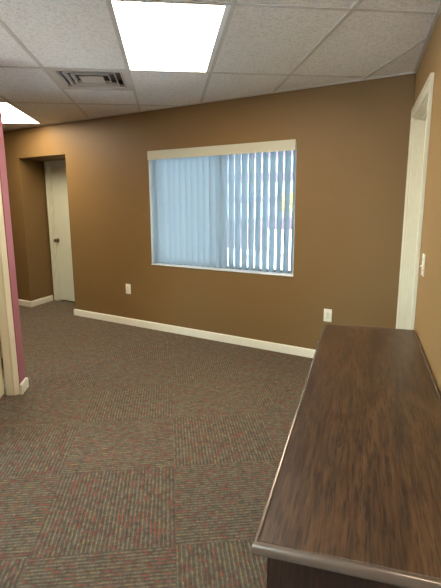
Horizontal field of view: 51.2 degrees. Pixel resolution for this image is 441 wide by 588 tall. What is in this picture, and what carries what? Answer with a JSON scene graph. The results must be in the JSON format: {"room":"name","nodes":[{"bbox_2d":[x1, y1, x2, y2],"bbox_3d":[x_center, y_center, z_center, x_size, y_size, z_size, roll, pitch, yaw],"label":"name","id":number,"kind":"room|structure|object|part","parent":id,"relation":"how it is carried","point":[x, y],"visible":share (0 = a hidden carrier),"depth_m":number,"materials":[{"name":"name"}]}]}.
{"room":"office room","nodes":[
{"label":"office room","id":0,"kind":"room"},
{"bbox_2d":[0,103,24,391],"bbox_3d":[-2.956,-0.433,3.187,2.854,2.492,0.130,-1,11,-6],"label":"wall","id":1,"kind":"structure","parent":0,"point":[3,171],"depth_m":3.37,"materials":[{"name":"pink paint"}]},
{"bbox_2d":[0,185,19,397],"bbox_3d":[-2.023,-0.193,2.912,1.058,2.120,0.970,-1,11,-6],"label":"door frame","id":2,"kind":"structure","parent":1,"relation":"in","point":[8,359],"depth_m":3.40,"materials":[{"name":"white wood"}]},
{"bbox_2d":[3,377,28,394],"bbox_3d":[-2.933,0.749,3.421,2.850,0.082,0.164,-1,11,-6],"label":"baseboard","id":3,"kind":"structure","parent":1,"relation":"attached to","point":[24,385],"depth_m":3.56,"materials":[{"name":"white wood"}]},
{"bbox_2d":[0,300,312,587],"bbox_3d":[-1.319,0.884,3.223,6.247,0.120,11.444,-1,11,-6],"label":"floor","id":4,"kind":"structure","parent":0,"point":[131,456],"depth_m":2.66,"materials":[{"name":"carpet"}]},
{"bbox_2d":[251,324,440,587],"bbox_3d":[0.595,0.718,1.888,0.516,0.708,1.927,3,12,17],"label":"desk","id":5,"kind":"object","parent":4,"relation":"on","point":[353,500],"visible":1,"depth_m":1.25,"materials":[{"name":"brown wood"}]},
{"bbox_2d":[3,73,415,349],"bbox_3d":[-1.641,-0.985,5.961,7.942,2.492,0.590,7,13,31],"label":"wall","id":6,"kind":"structure","parent":0,"point":[352,138],"depth_m":4.49,"materials":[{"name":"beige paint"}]},
{"bbox_2d":[18,295,52,306],"bbox_3d":[-3.655,-0.023,7.347,2.634,0.082,0.470,7,13,31],"label":"baseboard","id":7,"kind":"structure","parent":6,"relation":"attached to","point":[33,303],"depth_m":6.59,"materials":[{"name":"white wood"}]},
{"bbox_2d":[126,284,130,293],"bbox_3d":[-1.091,-0.060,5.434,0.075,0.117,0.010,7,13,31],"label":"wall outlet","id":8,"kind":"object","parent":6,"relation":"attached to","point":[128,286],"visible":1,"depth_m":5.43,"materials":[{"name":"white plastic"}]},
{"bbox_2d":[74,309,315,357],"bbox_3d":[-0.103,0.395,5.161,3.986,0.082,0.466,7,13,31],"label":"baseboard","id":9,"kind":"structure","parent":6,"relation":"attached to","point":[288,349],"depth_m":4.94,"materials":[{"name":"white wood"}]},
{"bbox_2d":[3,0,440,130],"bbox_3d":[-0.721,-1.595,3.125,4.331,0.006,11.312,-5,12,-23],"label":"trim","id":10,"kind":"structure","parent":6,"relation":"attached to","point":[438,11],"depth_m":3.78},
{"bbox_2d":[148,141,296,276],"bbox_3d":[-0.013,-0.859,4.678,1.712,1.227,0.167,7,13,31],"label":"window","id":11,"kind":"structure","parent":6,"relation":"in","point":[281,273],"depth_m":4.79,"materials":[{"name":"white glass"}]},
{"bbox_2d":[147,139,296,273],"bbox_3d":[-0.030,-0.864,4.649,1.710,1.205,0.110,7,13,31],"label":"vertical blinds","id":12,"kind":"object","parent":11,"relation":"attached to","point":[192,189],"visible":0.99,"depth_m":4.64,"materials":[{"name":"plastic"}]},
{"bbox_3d":[-0.021,-0.260,4.779,1.710,0.012,0.127,7,13,31],"label":"sill","id":13,"kind":"part","parent":11,"relation":"part of","materials":[{"name":"white wood"}]},
{"bbox_3d":[0.021,-0.869,4.731,1.712,1.227,0.040,7,13,31],"label":"frame","id":14,"kind":"part","parent":11,"relation":"part of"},
{"bbox_2d":[323,309,331,321],"bbox_3d":[0.971,0.194,4.169,0.075,0.117,0.010,7,13,32],"label":"wall outlet","id":15,"kind":"object","parent":6,"relation":"attached to","point":[327,312],"visible":1,"depth_m":4.16,"materials":[{"name":"white plastic"}]},
{"bbox_2d":[0,0,439,129],"bbox_3d":[-1.369,-1.470,2.447,5.899,0.016,10.847,-1,11,-6],"label":"ceiling","id":16,"kind":"structure","parent":0,"point":[58,33],"depth_m":2.98,"materials":[{"name":"tile"}]},
{"bbox_2d":[1,103,41,123],"bbox_3d":[-2.402,-1.985,5.001,0.588,0.054,1.198,-1,11,-6],"label":"ceiling light","id":17,"kind":"object","parent":16,"relation":"attached to","point":[10,113],"visible":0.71,"depth_m":5.18,"materials":[{"name":"white plastic"}]},
{"bbox_2d":[46,69,131,89],"bbox_3d":[-1.017,-1.737,3.647,0.586,0.077,0.586,-1,11,-6],"label":"ceiling vent","id":18,"kind":"object","parent":16,"relation":"in","point":[76,79],"visible":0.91,"depth_m":3.73,"materials":[{"name":"white metal"}]},
{"bbox_3d":[-1.016,-1.703,3.654,0.184,0.004,0.184,-1,11,-6],"label":"plate","id":19,"kind":"part","parent":18,"relation":"part of","materials":[{"name":"white metal"}]},
{"bbox_2d":[111,0,230,71],"bbox_3d":[-0.307,-1.564,2.825,0.588,0.054,1.198,-1,11,-6],"label":"ceiling light","id":20,"kind":"object","parent":16,"relation":"attached to","point":[155,36],"visible":0.95,"depth_m":2.69,"materials":[{"name":"white plastic"}]},
{"bbox_2d":[0,0,435,129],"bbox_3d":[-1.454,-1.452,2.411,5.720,0.004,10.789,-1,11,-6],"label":"grid","id":21,"kind":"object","parent":16,"relation":"attached to","point":[233,4],"depth_m":2.95,"materials":[{"name":"white metal"}]},
{"bbox_2d":[414,13,440,394],"bbox_3d":[0.566,0.075,0.538,0.130,2.492,6.900,3,12,17],"label":"wall","id":22,"kind":"structure","parent":0,"point":[427,325],"depth_m":2.29,"materials":[{"name":"beige paint"}]},
{"bbox_2d":[396,72,434,329],"bbox_3d":[1.357,-0.247,3.145,0.151,2.110,1.055,3,12,17],"label":"door frame","id":23,"kind":"structure","parent":22,"relation":"in","point":[421,111],"depth_m":3.45,"materials":[{"name":"white wood"}]},
{"bbox_2d":[420,253,425,276],"bbox_3d":[1.081,-0.157,2.469,0.020,0.117,0.075,3,12,17],"label":"light switch","id":24,"kind":"object","parent":22,"relation":"attached to","point":[422,266],"visible":1,"depth_m":2.44,"materials":[{"name":"white plastic"}]},
{"bbox_3d":[-1.998,-1.121,6.655,1.356,2.492,0.230,7,13,31],"label":"wall","id":25,"kind":"structure","parent":0,"visible":0},
{"bbox_2d":[44,160,74,301],"bbox_3d":[-2.065,-0.865,6.578,0.953,2.021,0.255,7,13,31],"label":"door","id":26,"kind":"structure","parent":25,"relation":"in","point":[55,171],"depth_m":6.65,"materials":[{"name":"white wood"}]},
{"label":"outside","id":27,"kind":"structure","parent":0,"visible":0},
{"bbox_2d":[234,228,290,269],"bbox_3d":[4.738,-0.837,13.594,80.000,0.100,100.000,7,13,31],"label":"ground","id":28,"kind":"structure","parent":27,"point":[268,228],"depth_m":16.52,"materials":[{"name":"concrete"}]},
{"bbox_2d":[234,216,261,249],"bbox_3d":[-0.476,-2.577,18.980,4.900,1.270,0.280,7,13,31],"label":"wall","id":29,"kind":"structure","parent":28,"relation":"on","point":[234,216],"depth_m":17.85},
{"bbox_2d":[234,150,292,227],"bbox_3d":[3.975,-11.891,37.107,52.400,12.300,12.450,7,13,31],"label":"office building","id":30,"kind":"structure","parent":28,"relation":"on","point":[291,150],"depth_m":31.22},
{"bbox_2d":[276,191,291,212],"bbox_3d":[2.087,-2.140,14.419,0.734,2.157,0.712,7,13,31],"label":"street tree","id":31,"kind":"object","parent":28,"relation":"on","point":[290,191],"visible":0.21,"depth_m":14.14,"materials":[{"name":"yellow plant"}]}
]}

